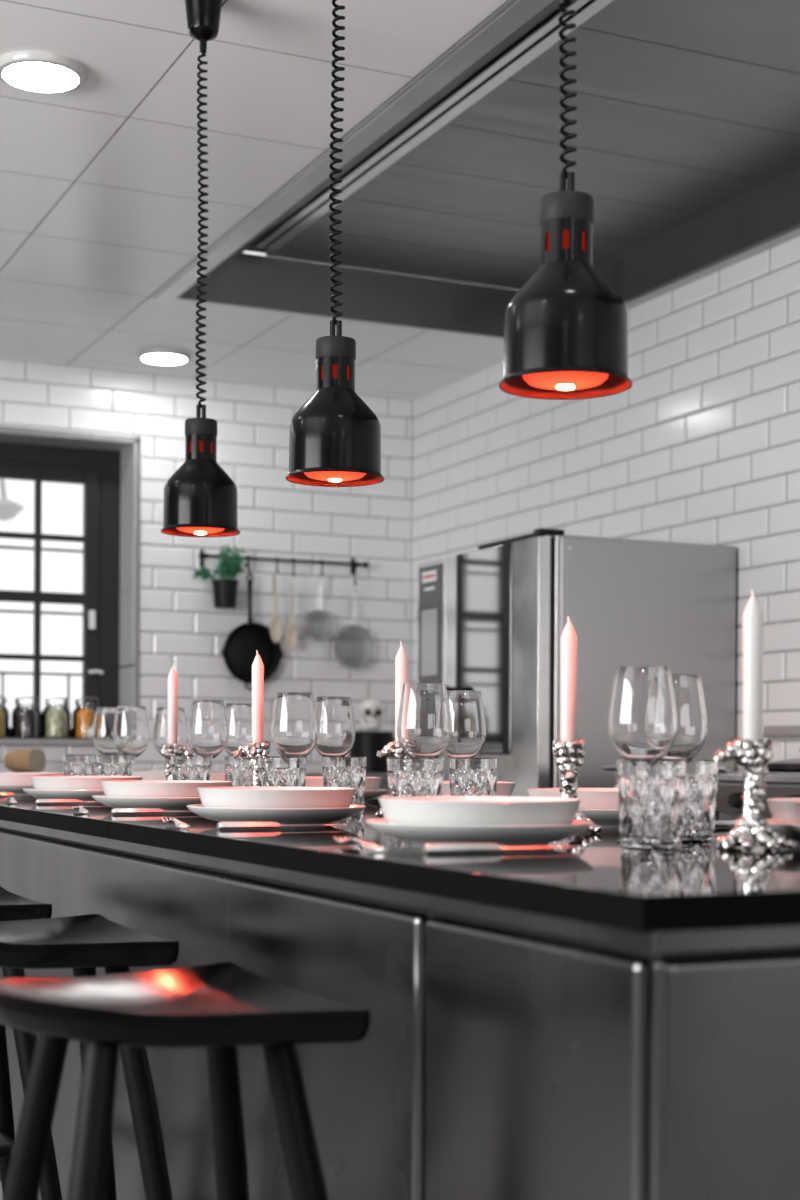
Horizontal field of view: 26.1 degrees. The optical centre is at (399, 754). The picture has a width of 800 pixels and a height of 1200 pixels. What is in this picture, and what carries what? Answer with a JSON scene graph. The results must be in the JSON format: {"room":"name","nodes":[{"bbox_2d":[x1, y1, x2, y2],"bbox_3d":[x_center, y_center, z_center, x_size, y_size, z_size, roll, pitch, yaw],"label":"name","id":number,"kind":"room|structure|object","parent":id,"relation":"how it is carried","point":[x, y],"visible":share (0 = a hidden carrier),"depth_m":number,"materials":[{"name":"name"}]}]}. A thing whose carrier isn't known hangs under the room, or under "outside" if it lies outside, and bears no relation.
{"room":"commercial kitchen","nodes":[
{"label":"commercial kitchen","id":0,"kind":"room"},
{"bbox_2d":[0,1181,2,1199],"bbox_3d":[-0.803,1.040,2.897,6.593,0.060,10.927,0,0,-25],"label":"floor","id":1,"kind":"structure","parent":0,"point":[1,1192],"depth_m":3.97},
{"bbox_2d":[0,886,61,1199],"bbox_3d":[-0.831,0.629,3.100,0.416,0.769,0.466,0,0,-25],"label":"bar stool","id":2,"kind":"object","parent":1,"relation":"on","point":[13,907],"visible":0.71,"depth_m":3.02,"materials":[{"name":"black wood"}]},
{"bbox_2d":[0,914,178,1199],"bbox_3d":[-0.538,0.630,2.530,0.416,0.769,0.466,0,0,-25],"label":"bar stool","id":3,"kind":"object","parent":1,"relation":"on","point":[83,944],"visible":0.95,"depth_m":2.44,"materials":[{"name":"black wood"}]},
{"bbox_2d":[0,962,369,1199],"bbox_3d":[-0.262,0.632,1.898,0.416,0.769,0.466,0,0,-25],"label":"bar stool","id":4,"kind":"object","parent":1,"relation":"on","point":[222,1007],"visible":1,"depth_m":1.83,"materials":[{"name":"black wood"}]},
{"bbox_2d":[0,771,388,798],"bbox_3d":[-1.532,0.543,7.569,3.200,0.927,0.619,0,0,-25],"label":"countertop","id":5,"kind":"structure","parent":1,"relation":"on","point":[384,781],"depth_m":7.89,"materials":[{"name":"silver metal"}]},
{"bbox_2d":[4,749,45,772],"bbox_3d":[-1.628,0.028,7.427,0.160,0.101,0.124,0,0,27],"label":"bread loaf","id":6,"kind":"object","parent":5,"relation":"on","point":[19,760],"visible":0.99,"depth_m":7.38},
{"bbox_2d":[349,728,394,772],"bbox_3d":[-0.138,-0.019,8.205,0.236,0.213,0.220,0,0,17],"label":"stock pot","id":7,"kind":"object","parent":5,"relation":"on","point":[368,741],"visible":0.71,"depth_m":8.11,"materials":[{"name":"black metal"}]},
{"bbox_2d":[359,699,383,727],"bbox_3d":[-0.137,-0.193,8.204,0.121,0.143,0.144,0,0,-11],"label":"ornament","id":8,"kind":"object","parent":7,"relation":"on","point":[371,710],"visible":1,"depth_m":8.15,"materials":[{"name":"white ceramic"}]},
{"bbox_2d":[365,709,381,717],"bbox_3d":[-0.127,-0.192,8.150,0.081,0.041,0.032,0,0,-11],"label":"socket","id":9,"kind":"object","parent":8,"relation":"attached to","point":[369,713],"depth_m":8.15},
{"bbox_2d":[0,820,799,1199],"bbox_3d":[-0.382,0.578,3.873,0.961,0.870,4.891,0,0,-25],"label":"kitchen island","id":10,"kind":"object","parent":1,"relation":"on","point":[504,1054],"visible":0.66,"depth_m":1.79,"materials":[{"name":"grey metal"}]},
{"bbox_2d":[0,796,799,931],"bbox_3d":[-0.379,0.128,3.873,1.025,0.030,4.955,0,0,-25],"label":"island countertop","id":11,"kind":"structure","parent":10,"relation":"on","point":[693,885],"depth_m":1.83,"materials":[{"name":"stone"}]},
{"bbox_2d":[0,785,33,795],"bbox_3d":[-1.012,0.094,4.602,0.291,0.030,0.291,0,0,-25],"label":"dinner plate","id":12,"kind":"object","parent":11,"relation":"on","point":[15,789],"visible":0.23,"depth_m":4.47,"materials":[{"name":"white ceramic"}]},
{"bbox_2d":[0,772,63,784],"bbox_3d":[-1.012,0.075,4.602,0.258,0.050,0.258,0,0,-25],"label":"soup bowl","id":13,"kind":"object","parent":12,"relation":"on","point":[6,778],"visible":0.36,"depth_m":4.48,"materials":[{"name":"white ceramic"}]},
{"bbox_2d":[23,788,104,802],"bbox_3d":[-0.728,0.096,4.001,0.291,0.030,0.291,0,0,-25],"label":"dinner plate","id":14,"kind":"object","parent":11,"relation":"on","point":[82,795],"visible":0.49,"depth_m":3.88,"materials":[{"name":"white ceramic"}]},
{"bbox_2d":[30,776,142,789],"bbox_3d":[-0.728,0.077,4.001,0.258,0.050,0.258,0,0,-25],"label":"soup bowl","id":15,"kind":"object","parent":14,"relation":"on","point":[39,782],"visible":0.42,"depth_m":3.89,"materials":[{"name":"white ceramic"}]},
{"bbox_2d":[36,799,97,803],"bbox_3d":[-0.708,0.105,3.833,0.205,0.011,0.021,0,0,-26],"label":"table knife","id":16,"kind":"object","parent":11,"relation":"on","point":[38,801],"visible":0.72,"depth_m":3.80,"materials":[{"name":"grey"}]},
{"bbox_2d":[63,754,96,775],"bbox_3d":[-0.808,0.056,4.350,0.087,0.110,0.087,0,0,-43],"label":"crystal tumbler","id":17,"kind":"object","parent":11,"relation":"on","point":[73,764],"visible":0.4,"depth_m":4.32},
{"bbox_2d":[93,707,119,754],"bbox_3d":[-0.752,-0.005,4.470,0.091,0.232,0.091,0,0,-25],"label":"wine glass","id":18,"kind":"object","parent":11,"relation":"on","point":[104,721],"visible":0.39,"depth_m":4.43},
{"bbox_2d":[96,755,131,775],"bbox_3d":[-0.697,0.056,4.200,0.087,0.110,0.087,0,0,-31],"label":"crystal tumbler","id":19,"kind":"object","parent":11,"relation":"on","point":[107,765],"visible":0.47,"depth_m":4.17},
{"bbox_2d":[113,706,149,775],"bbox_3d":[-0.671,-0.004,4.300,0.091,0.232,0.091,0,0,-25],"label":"wine glass","id":20,"kind":"object","parent":11,"relation":"on","point":[131,734],"visible":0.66,"depth_m":4.27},
{"bbox_2d":[92,795,201,812],"bbox_3d":[-0.461,0.097,3.399,0.291,0.030,0.291,0,0,-25],"label":"dinner plate","id":21,"kind":"object","parent":11,"relation":"on","point":[165,803],"visible":0.44,"depth_m":3.28,"materials":[{"name":"white ceramic"}]},
{"bbox_2d":[100,780,231,797],"bbox_3d":[-0.461,0.079,3.399,0.258,0.050,0.258,0,0,-25],"label":"soup bowl","id":22,"kind":"object","parent":21,"relation":"on","point":[115,788],"visible":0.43,"depth_m":3.29,"materials":[{"name":"white ceramic"}]},
{"bbox_2d":[111,808,191,813],"bbox_3d":[-0.440,0.106,3.230,0.205,0.011,0.021,0,0,-25],"label":"table knife","id":23,"kind":"object","parent":11,"relation":"on","point":[115,810],"visible":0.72,"depth_m":3.20,"materials":[{"name":"grey"}]},
{"bbox_2d":[153,707,186,756],"bbox_3d":[-0.593,-0.004,4.450,0.091,0.232,0.091,0,0,-25],"label":"wine glass","id":24,"kind":"object","parent":11,"relation":"on","point":[160,723],"visible":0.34,"depth_m":4.42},
{"bbox_2d":[162,818,190,827],"bbox_3d":[-0.351,0.106,2.694,0.024,0.010,0.195,0,0,-15],"label":"fork","id":25,"kind":"object","parent":11,"relation":"on","point":[178,823],"visible":1,"depth_m":2.64,"materials":[{"name":"grey"}]},
{"bbox_2d":[161,743,192,779],"bbox_3d":[-0.531,0.043,3.997,0.097,0.138,0.098,0,0,36],"label":"candle holder","id":26,"kind":"object","parent":11,"relation":"on","point":[167,750],"visible":0.3,"depth_m":3.99,"materials":[{"name":"silver metal"}]},
{"bbox_2d":[167,664,177,745],"bbox_3d":[-0.528,-0.112,4.000,0.025,0.192,0.025,0,0,-23],"label":"candle","id":27,"kind":"object","parent":26,"relation":"on","point":[172,687],"visible":1,"depth_m":3.99,"materials":[{"name":"white wax"}]},
{"bbox_2d":[170,755,211,780],"bbox_3d":[-0.439,0.058,3.620,0.087,0.110,0.087,0,0,-7],"label":"crystal tumbler","id":28,"kind":"object","parent":11,"relation":"on","point":[183,767],"visible":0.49,"depth_m":3.58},
{"bbox_2d":[187,700,227,758],"bbox_3d":[-0.426,-0.003,3.810,0.091,0.232,0.091,0,0,-25],"label":"wine glass","id":29,"kind":"object","parent":11,"relation":"on","point":[207,730],"visible":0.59,"depth_m":3.78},
{"bbox_2d":[224,703,251,755],"bbox_3d":[-0.374,-0.003,4.040,0.091,0.232,0.091,0,0,-25],"label":"wine glass","id":30,"kind":"object","parent":11,"relation":"on","point":[238,715],"visible":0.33,"depth_m":4.00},
{"bbox_2d":[224,756,251,786],"bbox_3d":[-0.355,0.058,3.900,0.087,0.110,0.087,0,0,-19],"label":"crystal tumbler","id":31,"kind":"object","parent":11,"relation":"on","point":[238,770],"visible":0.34,"depth_m":3.86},
{"bbox_2d":[233,741,270,785],"bbox_3d":[-0.283,0.044,3.425,0.090,0.139,0.099,0,0,-40],"label":"candle holder","id":32,"kind":"object","parent":11,"relation":"on","point":[252,750],"visible":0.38,"depth_m":3.42,"materials":[{"name":"silver metal"}]},
{"bbox_2d":[252,650,263,743],"bbox_3d":[-0.283,-0.111,3.430,0.025,0.192,0.025,0,0,-22],"label":"candle","id":33,"kind":"object","parent":32,"relation":"on","point":[257,666],"visible":1,"depth_m":3.42,"materials":[{"name":"white wax"}]},
{"bbox_2d":[187,804,365,826],"bbox_3d":[-0.200,0.099,2.796,0.291,0.030,0.291,0,0,-25],"label":"dinner plate","id":34,"kind":"object","parent":11,"relation":"on","point":[288,816],"visible":0.76,"depth_m":2.69,"materials":[{"name":"white ceramic"}]},
{"bbox_2d":[197,786,355,807],"bbox_3d":[-0.200,0.080,2.796,0.258,0.050,0.258,0,0,-25],"label":"soup bowl","id":35,"kind":"object","parent":34,"relation":"on","point":[249,796],"visible":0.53,"depth_m":2.69,"materials":[{"name":"white ceramic"}]},
{"bbox_2d":[217,822,344,828],"bbox_3d":[-0.179,0.108,2.626,0.205,0.011,0.021,0,0,-25],"label":"table knife","id":36,"kind":"object","parent":11,"relation":"on","point":[221,825],"visible":1,"depth_m":2.60,"materials":[{"name":"grey"}]},
{"bbox_2d":[258,756,306,786],"bbox_3d":[-0.208,0.059,3.040,0.087,0.110,0.087,0,0,17],"label":"crystal tumbler","id":37,"kind":"object","parent":11,"relation":"on","point":[276,771],"visible":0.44,"depth_m":3.00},
{"bbox_2d":[271,692,317,756],"bbox_3d":[-0.203,-0.002,3.310,0.091,0.232,0.091,0,0,-25],"label":"wine glass","id":38,"kind":"object","parent":11,"relation":"on","point":[294,726],"visible":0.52,"depth_m":3.28,"materials":[{"name":"glass"}]},
{"bbox_2d":[315,696,355,756],"bbox_3d":[-0.137,-0.002,3.540,0.091,0.232,0.091,0,0,-25],"label":"wine glass","id":39,"kind":"object","parent":11,"relation":"on","point":[335,717],"visible":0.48,"depth_m":3.50,"materials":[{"name":"glass"}]},
{"bbox_2d":[322,756,366,813],"bbox_3d":[-0.108,0.060,3.320,0.087,0.110,0.087,0,0,5],"label":"crystal tumbler","id":40,"kind":"object","parent":11,"relation":"on","point":[345,772],"visible":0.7,"depth_m":3.29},
{"bbox_2d":[334,836,386,850],"bbox_3d":[-0.049,0.108,2.098,0.024,0.010,0.195,0,0,-15],"label":"fork","id":41,"kind":"object","parent":11,"relation":"on","point":[368,845],"visible":1,"depth_m":2.06,"materials":[{"name":"grey"}]},
{"bbox_2d":[364,789,388,801],"bbox_3d":[-0.172,0.099,4.110,0.291,0.030,0.291,0,0,-25],"label":"dinner plate","id":42,"kind":"object","parent":11,"relation":"on","point":[368,794],"visible":0.13,"depth_m":4.04,"materials":[{"name":"white ceramic"}]},
{"bbox_2d":[305,776,381,789],"bbox_3d":[-0.172,0.080,4.110,0.258,0.050,0.258,0,0,-25],"label":"soup bowl","id":43,"kind":"object","parent":42,"relation":"on","point":[371,783],"visible":0.19,"depth_m":4.03,"materials":[{"name":"white ceramic"}]},
{"bbox_2d":[375,740,410,817],"bbox_3d":[0.004,0.045,3.142,0.098,0.140,0.094,0,0,-9],"label":"candle holder","id":44,"kind":"object","parent":11,"relation":"on","point":[392,749],"visible":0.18,"depth_m":3.12,"materials":[{"name":"silver metal"}]},
{"bbox_2d":[395,642,408,741],"bbox_3d":[0.003,-0.109,3.140,0.025,0.192,0.025,0,0,-34],"label":"candle","id":45,"kind":"object","parent":44,"relation":"on","point":[401,660],"visible":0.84,"depth_m":3.13,"materials":[{"name":"white wax"}]},
{"bbox_2d":[387,758,443,796],"bbox_3d":[0.023,0.060,2.600,0.087,0.110,0.087,0,0,41],"label":"crystal tumbler","id":46,"kind":"object","parent":11,"relation":"on","point":[406,776],"visible":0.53,"depth_m":2.56,"materials":[{"name":"glass"}]},
{"bbox_2d":[397,683,451,757],"bbox_3d":[0.040,-0.001,2.850,0.091,0.232,0.091,0,0,-25],"label":"wine glass","id":47,"kind":"object","parent":11,"relation":"on","point":[424,725],"visible":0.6,"depth_m":2.81,"materials":[{"name":"glass"}]},
{"bbox_2d":[444,690,485,757],"bbox_3d":[0.113,0.000,3.160,0.091,0.232,0.091,0,0,-25],"label":"wine glass","id":48,"kind":"object","parent":11,"relation":"on","point":[468,736],"visible":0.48,"depth_m":3.12,"materials":[{"name":"glass"}]},
{"bbox_2d":[448,757,497,795],"bbox_3d":[0.127,0.061,3.000,0.090,0.110,0.090,0,0,29],"label":"crystal tumbler","id":49,"kind":"object","parent":11,"relation":"on","point":[468,776],"visible":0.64,"depth_m":2.97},
{"bbox_2d":[365,818,593,846],"bbox_3d":[0.101,0.100,2.199,0.291,0.030,0.291,0,0,-25],"label":"dinner plate","id":50,"kind":"object","parent":11,"relation":"on","point":[414,834],"visible":0.77,"depth_m":2.09,"materials":[{"name":"white ceramic"}]},
{"bbox_2d":[378,796,580,824],"bbox_3d":[0.101,0.082,2.199,0.258,0.050,0.258,0,0,-25],"label":"soup bowl","id":51,"kind":"object","parent":50,"relation":"on","point":[429,810],"visible":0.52,"depth_m":2.10,"materials":[{"name":"white ceramic"}]},
{"bbox_2d":[423,843,580,853],"bbox_3d":[0.122,0.110,2.028,0.205,0.011,0.021,0,0,-24],"label":"table knife","id":52,"kind":"object","parent":11,"relation":"on","point":[445,847],"visible":1,"depth_m":2.00,"materials":[{"name":"grey"}]},
{"bbox_2d":[552,738,601,832],"bbox_3d":[0.248,0.046,2.547,0.091,0.140,0.099,0,0,-42],"label":"candle holder","id":53,"kind":"object","parent":11,"relation":"on","point":[569,755],"visible":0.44,"depth_m":2.54,"materials":[{"name":"silver metal"}]},
{"bbox_2d":[560,616,576,742],"bbox_3d":[0.250,-0.108,2.550,0.025,0.192,0.025,0,0,-23],"label":"candle","id":54,"kind":"object","parent":53,"relation":"on","point":[568,637],"visible":0.93,"depth_m":2.54,"materials":[{"name":"white wax"}]},
{"bbox_2d":[581,809,619,826],"bbox_3d":[0.337,0.102,2.836,0.291,0.030,0.291,0,0,-25],"label":"dinner plate","id":55,"kind":"object","parent":11,"relation":"on","point":[602,817],"visible":0.14,"depth_m":2.71,"materials":[{"name":"white ceramic"}]},
{"bbox_2d":[526,788,618,808],"bbox_3d":[0.337,0.083,2.836,0.258,0.050,0.258,0,0,-25],"label":"soup bowl","id":56,"kind":"object","parent":55,"relation":"on","point":[591,798],"visible":0.17,"depth_m":2.72,"materials":[{"name":"white ceramic"}]},
{"bbox_2d":[608,666,676,842],"bbox_3d":[0.321,0.001,2.280,0.091,0.232,0.091,0,0,-25],"label":"wine glass","id":57,"kind":"object","parent":11,"relation":"on","point":[642,720],"visible":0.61,"depth_m":2.25,"materials":[{"name":"glass"}]},
{"bbox_2d":[616,760,686,848],"bbox_3d":[0.314,0.062,2.150,0.087,0.110,0.087,0,0,-25],"label":"crystal tumbler","id":58,"kind":"object","parent":11,"relation":"on","point":[651,792],"visible":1,"depth_m":2.12,"materials":[{"name":"glass"}]},
{"bbox_2d":[660,674,706,759],"bbox_3d":[0.400,0.002,2.500,0.091,0.232,0.091,0,0,-25],"label":"wine glass","id":59,"kind":"object","parent":11,"relation":"on","point":[691,734],"visible":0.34,"depth_m":2.46,"materials":[{"name":"glass"}]},
{"bbox_2d":[682,760,718,841],"bbox_3d":[0.387,0.062,2.330,0.087,0.110,0.087,0,0,-37],"label":"crystal tumbler","id":60,"kind":"object","parent":11,"relation":"on","point":[701,779],"visible":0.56,"depth_m":2.29,"materials":[{"name":"glass"}]},
{"bbox_2d":[714,737,792,850],"bbox_3d":[0.432,0.048,2.120,0.090,0.139,0.096,0,0,34],"label":"candle holder","id":61,"kind":"object","parent":11,"relation":"on","point":[751,830],"visible":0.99,"depth_m":2.11,"materials":[{"name":"silver metal"}]},
{"bbox_2d":[743,589,762,744],"bbox_3d":[0.434,-0.107,2.120,0.025,0.192,0.025,0,0,-25],"label":"candle","id":62,"kind":"object","parent":61,"relation":"on","point":[753,614],"visible":0.92,"depth_m":2.11,"materials":[{"name":"white wax"}]},
{"bbox_2d":[766,819,799,844],"bbox_3d":[0.605,0.103,2.227,0.291,0.030,0.291,0,0,-25],"label":"dinner plate","id":63,"kind":"object","parent":11,"relation":"on","point":[791,832],"visible":0.52,"depth_m":2.17,"materials":[{"name":"white ceramic"}]},
{"bbox_2d":[766,798,799,824],"bbox_3d":[0.605,0.085,2.227,0.258,0.050,0.258,0,0,-25],"label":"soup bowl","id":64,"kind":"object","parent":63,"relation":"on","point":[783,810],"visible":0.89,"depth_m":2.19,"materials":[{"name":"white ceramic"}]},
{"bbox_2d":[417,528,735,796],"bbox_3d":[0.599,0.129,6.387,0.879,1.779,0.959,0,0,-25],"label":"refrigerator","id":65,"kind":"object","parent":1,"relation":"on","point":[492,619],"visible":0.38,"depth_m":5.99,"materials":[{"name":"silver metal"}]},
{"bbox_2d":[603,764,743,819],"bbox_3d":[1.127,0.527,5.276,0.853,0.988,0.620,0,0,-25],"label":"range cooker","id":66,"kind":"object","parent":1,"relation":"on","point":[609,767],"visible":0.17,"depth_m":5.28,"materials":[{"name":"silver metal"}]},
{"bbox_2d":[715,772,799,819],"bbox_3d":[1.578,0.488,4.256,0.903,0.872,1.590,0,0,-25],"label":"stove","id":67,"kind":"object","parent":1,"relation":"on","point":[729,803],"visible":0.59,"depth_m":4.65,"materials":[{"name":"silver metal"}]},
{"bbox_2d":[766,758,799,771],"bbox_3d":[1.112,0.015,4.720,0.234,0.068,0.234,0,0,-25],"label":"pan","id":68,"kind":"object","parent":67,"relation":"on","point":[787,765],"visible":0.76,"depth_m":4.65,"materials":[{"name":"black metal"}]},
{"bbox_2d":[0,359,412,771],"bbox_3d":[-2.860,-0.396,7.463,6.493,2.790,0.306,0,0,-25],"label":"wall","id":69,"kind":"structure","parent":0,"point":[181,626],"depth_m":8.29,"materials":[{"name":"white tile"}]},
{"bbox_2d":[0,739,93,745],"bbox_3d":[-1.777,-0.054,7.928,1.052,0.029,0.315,0,0,-25],"label":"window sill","id":70,"kind":"structure","parent":69,"relation":"attached to","point":[41,742],"depth_m":7.84,"materials":[{"name":"stone"}]},
{"bbox_2d":[0,696,8,738],"bbox_3d":[-1.851,-0.168,7.857,0.136,0.197,0.136,0,0,-19],"label":"jar","id":71,"kind":"object","parent":70,"relation":"on","point":[4,713],"visible":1,"depth_m":7.83,"materials":[{"name":"clear glass"}]},
{"bbox_2d":[11,696,41,738],"bbox_3d":[-1.716,-0.167,7.920,0.136,0.197,0.136,0,0,-13],"label":"jar","id":72,"kind":"object","parent":70,"relation":"on","point":[25,722],"visible":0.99,"depth_m":7.88,"materials":[{"name":"clear glass"}]},
{"bbox_2d":[41,697,70,738],"bbox_3d":[-1.592,-0.167,7.978,0.136,0.197,0.136,0,0,-30],"label":"jar","id":73,"kind":"object","parent":70,"relation":"on","point":[56,722],"visible":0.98,"depth_m":7.93,"materials":[{"name":"clear glass"}]},
{"bbox_2d":[72,697,98,739],"bbox_3d":[-1.464,-0.166,8.037,0.132,0.197,0.132,0,0,-10],"label":"jar","id":74,"kind":"object","parent":70,"relation":"on","point":[82,719],"visible":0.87,"depth_m":7.99,"materials":[{"name":"clear glass"}]},
{"bbox_2d":[0,442,120,738],"bbox_3d":[-1.836,-0.703,8.119,1.500,1.515,0.256,0,0,-25],"label":"window","id":75,"kind":"structure","parent":69,"relation":"in","point":[98,471],"depth_m":8.18,"materials":[{"name":"paint"}]},
{"bbox_2d":[0,426,140,705],"bbox_3d":[-1.754,-0.763,7.958,1.016,1.397,0.276,0,0,-25],"label":"trim","id":76,"kind":"structure","parent":69,"relation":"attached to","point":[128,449],"depth_m":8.11,"materials":[{"name":"grey paint"}]},
{"bbox_2d":[198,550,368,574],"bbox_3d":[-0.563,-0.927,8.313,0.880,0.080,0.090,0,0,-25],"label":"wall rail","id":77,"kind":"object","parent":69,"relation":"attached to","point":[201,555],"visible":1,"depth_m":8.30,"materials":[{"name":"metal"}]},
{"bbox_2d":[275,557,278,572],"bbox_3d":[-0.590,-0.907,8.263,0.008,0.081,0.043,0,0,-25],"label":"hook","id":78,"kind":"object","parent":77,"relation":"hanging from","point":[277,570],"visible":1,"depth_m":8.26,"materials":[{"name":"black paint"}]},
{"bbox_2d":[270,574,282,642],"bbox_3d":[-0.592,-0.697,8.254,0.064,0.330,0.018,0,0,-25],"label":"wooden spoon","id":79,"kind":"object","parent":78,"relation":"hanging from","point":[276,627],"visible":1,"depth_m":8.25,"materials":[{"name":"brown wood"}]},
{"bbox_2d":[270,614,282,642],"bbox_3d":[-0.593,-0.603,8.255,0.064,0.141,0.015,0,0,-25],"label":"spoon bowl","id":80,"kind":"object","parent":79,"relation":"on","point":[276,627],"depth_m":8.25,"materials":[{"name":"brown wood"}]},
{"bbox_2d":[292,558,294,576],"bbox_3d":[-0.513,-0.900,8.299,0.008,0.094,0.043,0,0,-25],"label":"hook","id":81,"kind":"object","parent":77,"relation":"hanging from","point":[293,562],"visible":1,"depth_m":8.29,"materials":[{"name":"black paint"}]},
{"bbox_2d":[286,584,296,650],"bbox_3d":[-0.521,-0.657,8.287,0.060,0.322,0.018,0,0,-25],"label":"wooden spoon","id":82,"kind":"object","parent":81,"relation":"hanging from","point":[291,631],"visible":1,"depth_m":8.28,"materials":[{"name":"brown wood"}]},
{"bbox_2d":[286,623,296,650],"bbox_3d":[-0.523,-0.565,8.288,0.060,0.138,0.015,0,0,-25],"label":"spoon bowl","id":83,"kind":"object","parent":82,"relation":"on","point":[291,631],"depth_m":8.29,"materials":[{"name":"brown wood"}]},
{"bbox_2d":[353,561,356,584],"bbox_3d":[-0.220,-0.886,8.435,0.008,0.119,0.043,0,0,-25],"label":"hook","id":84,"kind":"object","parent":77,"relation":"hanging from","point":[355,582],"visible":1,"depth_m":8.43,"materials":[{"name":"black paint"}]},
{"bbox_2d":[332,588,373,668],"bbox_3d":[-0.237,-0.616,8.472,0.222,0.400,0.054,0,0,-25],"label":"sieve","id":85,"kind":"object","parent":84,"relation":"hanging from","point":[335,646],"visible":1,"depth_m":8.48,"materials":[{"name":"silver metal"}]},
{"bbox_3d":[-0.378,-0.906,8.361,0.008,0.081,0.043,0,0,-25],"label":"hook","id":86,"kind":"object","parent":77,"relation":"hanging from","visible":0},
{"bbox_2d":[303,576,331,642],"bbox_3d":[-0.403,-0.703,8.387,0.152,0.328,0.040,0,0,-25],"label":"sieve","id":87,"kind":"object","parent":86,"relation":"hanging from","point":[315,610],"visible":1,"depth_m":8.39,"materials":[{"name":"silver metal"}]},
{"bbox_3d":[-0.719,-0.908,8.203,0.008,0.081,0.043,0,0,-25],"label":"hook","id":88,"kind":"object","parent":77,"relation":"hanging from","visible":0},
{"bbox_2d":[221,573,283,690],"bbox_3d":[-0.712,-0.583,8.248,0.320,0.560,0.059,0,0,-25],"label":"pan","id":89,"kind":"object","parent":88,"relation":"hanging from","point":[238,652],"visible":0.91,"depth_m":8.26,"materials":[{"name":"black"}]},
{"bbox_3d":[-0.821,-0.908,8.156,0.008,0.081,0.043,0,0,-25],"label":"hook","id":90,"kind":"object","parent":77,"relation":"hanging from","visible":0},
{"bbox_2d":[192,544,249,608],"bbox_3d":[-0.845,-0.839,8.128,0.278,0.296,0.142,0,0,-36],"label":"plant pot","id":91,"kind":"object","parent":90,"relation":"hanging from","point":[224,590],"visible":1,"depth_m":8.11,"materials":[{"name":"black plastic"}]},
{"bbox_2d":[0,0,507,400],"bbox_3d":[-0.682,-1.804,2.670,6.393,0.050,10.227,0,0,-25],"label":"ceiling","id":92,"kind":"structure","parent":0,"point":[99,210],"depth_m":5.18,"materials":[{"name":"paint"}]},
{"bbox_2d":[0,51,86,93],"bbox_3d":[-0.934,-1.769,4.479,0.236,0.022,0.236,0,0,-25],"label":"recessed light","id":93,"kind":"object","parent":92,"relation":"in","point":[31,71],"visible":1,"depth_m":4.44,"materials":[{"name":"white plastic"}]},
{"bbox_2d":[3,63,77,91],"bbox_3d":[-0.934,-1.760,4.479,0.191,0.004,0.191,0,0,-25],"label":"diffuser","id":94,"kind":"object","parent":93,"relation":"attached to","point":[31,77],"depth_m":4.47,"materials":[{"name":"plastic"}]},
{"bbox_2d":[137,348,190,364],"bbox_3d":[-1.051,-1.770,7.677,0.236,0.022,0.236,0,0,-25],"label":"recessed light","id":95,"kind":"object","parent":92,"relation":"in","point":[165,356],"visible":1,"depth_m":7.62,"materials":[{"name":"white plastic"}]},
{"bbox_2d":[142,354,185,363],"bbox_3d":[-1.051,-1.760,7.677,0.191,0.004,0.191,0,0,-25],"label":"diffuser","id":96,"kind":"object","parent":95,"relation":"attached to","point":[149,358],"depth_m":7.66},
{"bbox_2d":[160,0,239,536],"bbox_3d":[-0.463,-1.146,4.030,0.186,1.262,0.186,0,0,-25],"label":"heat lamp","id":97,"kind":"object","parent":92,"relation":"hanging from","point":[201,499],"visible":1,"depth_m":4.00,"materials":[{"name":"black"}]},
{"bbox_2d":[285,0,383,486],"bbox_3d":[-0.119,-1.144,3.240,0.186,1.262,0.186,0,0,22],"label":"heat lamp","id":98,"kind":"object","parent":92,"relation":"hanging from","point":[335,437],"visible":1,"depth_m":3.20,"materials":[{"name":"black"}]},
{"bbox_2d":[150,0,799,339],"bbox_3d":[1.005,-1.891,4.535,1.763,0.267,5.590,0,0,-25],"label":"extractor hood","id":99,"kind":"object","parent":92,"relation":"attached to","point":[687,114],"visible":0.8,"depth_m":5.81,"materials":[{"name":"silver metal"}]},
{"bbox_2d":[499,0,632,399],"bbox_3d":[0.235,-1.142,2.410,0.186,1.262,0.186,0,0,4],"label":"heat lamp","id":100,"kind":"object","parent":92,"relation":"hanging from","point":[566,328],"visible":1,"depth_m":2.37,"materials":[{"name":"black"}]},
{"bbox_2d":[411,236,799,770],"bbox_3d":[2.252,-0.367,4.036,0.106,2.790,10.227,0,0,-25],"label":"wall","id":101,"kind":"structure","parent":0,"point":[702,446],"depth_m":6.52,"materials":[{"name":"white tile"}]},
{"bbox_2d":[762,725,799,736],"bbox_3d":[1.659,-0.077,5.136,0.039,0.037,1.920,0,0,-25],"label":"wall shelf","id":102,"kind":"object","parent":101,"relation":"attached to","point":[793,730],"visible":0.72,"depth_m":5.90,"materials":[{"name":"silver metal"}]},
{"label":"outside","id":103,"kind":"structure","parent":0,"visible":0},
{"bbox_2d":[0,479,24,520],"bbox_3d":[-2.484,-0.486,10.782,0.260,2.974,0.260,0,0,-25],"label":"outdoor lantern","id":104,"kind":"object","parent":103,"point":[9,509],"visible":0.95,"depth_m":10.73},
{"bbox_3d":[0.106,0.100,3.500,0.291,0.030,0.291,0,0,-25],"label":"dinner plate","id":105,"kind":"object","parent":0,"visible":0},
{"bbox_2d":[441,781,514,795],"bbox_3d":[0.106,0.082,3.500,0.258,0.050,0.258,0,0,-25],"label":"soup bowl","id":106,"kind":"object","parent":105,"relation":"on","point":[503,788],"visible":0.2,"depth_m":3.42,"materials":[{"name":"white ceramic"}]},
{"bbox_3d":[-0.724,0.096,5.287,0.291,0.030,0.291,0,0,-25],"label":"dinner plate","id":107,"kind":"object","parent":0,"visible":0},
{"bbox_2d":[133,771,165,779],"bbox_3d":[-0.724,0.077,5.287,0.258,0.050,0.258,0,0,-25],"label":"soup bowl","id":108,"kind":"object","parent":107,"relation":"on","point":[147,775],"visible":0.09,"depth_m":5.17,"materials":[{"name":"white ceramic"}]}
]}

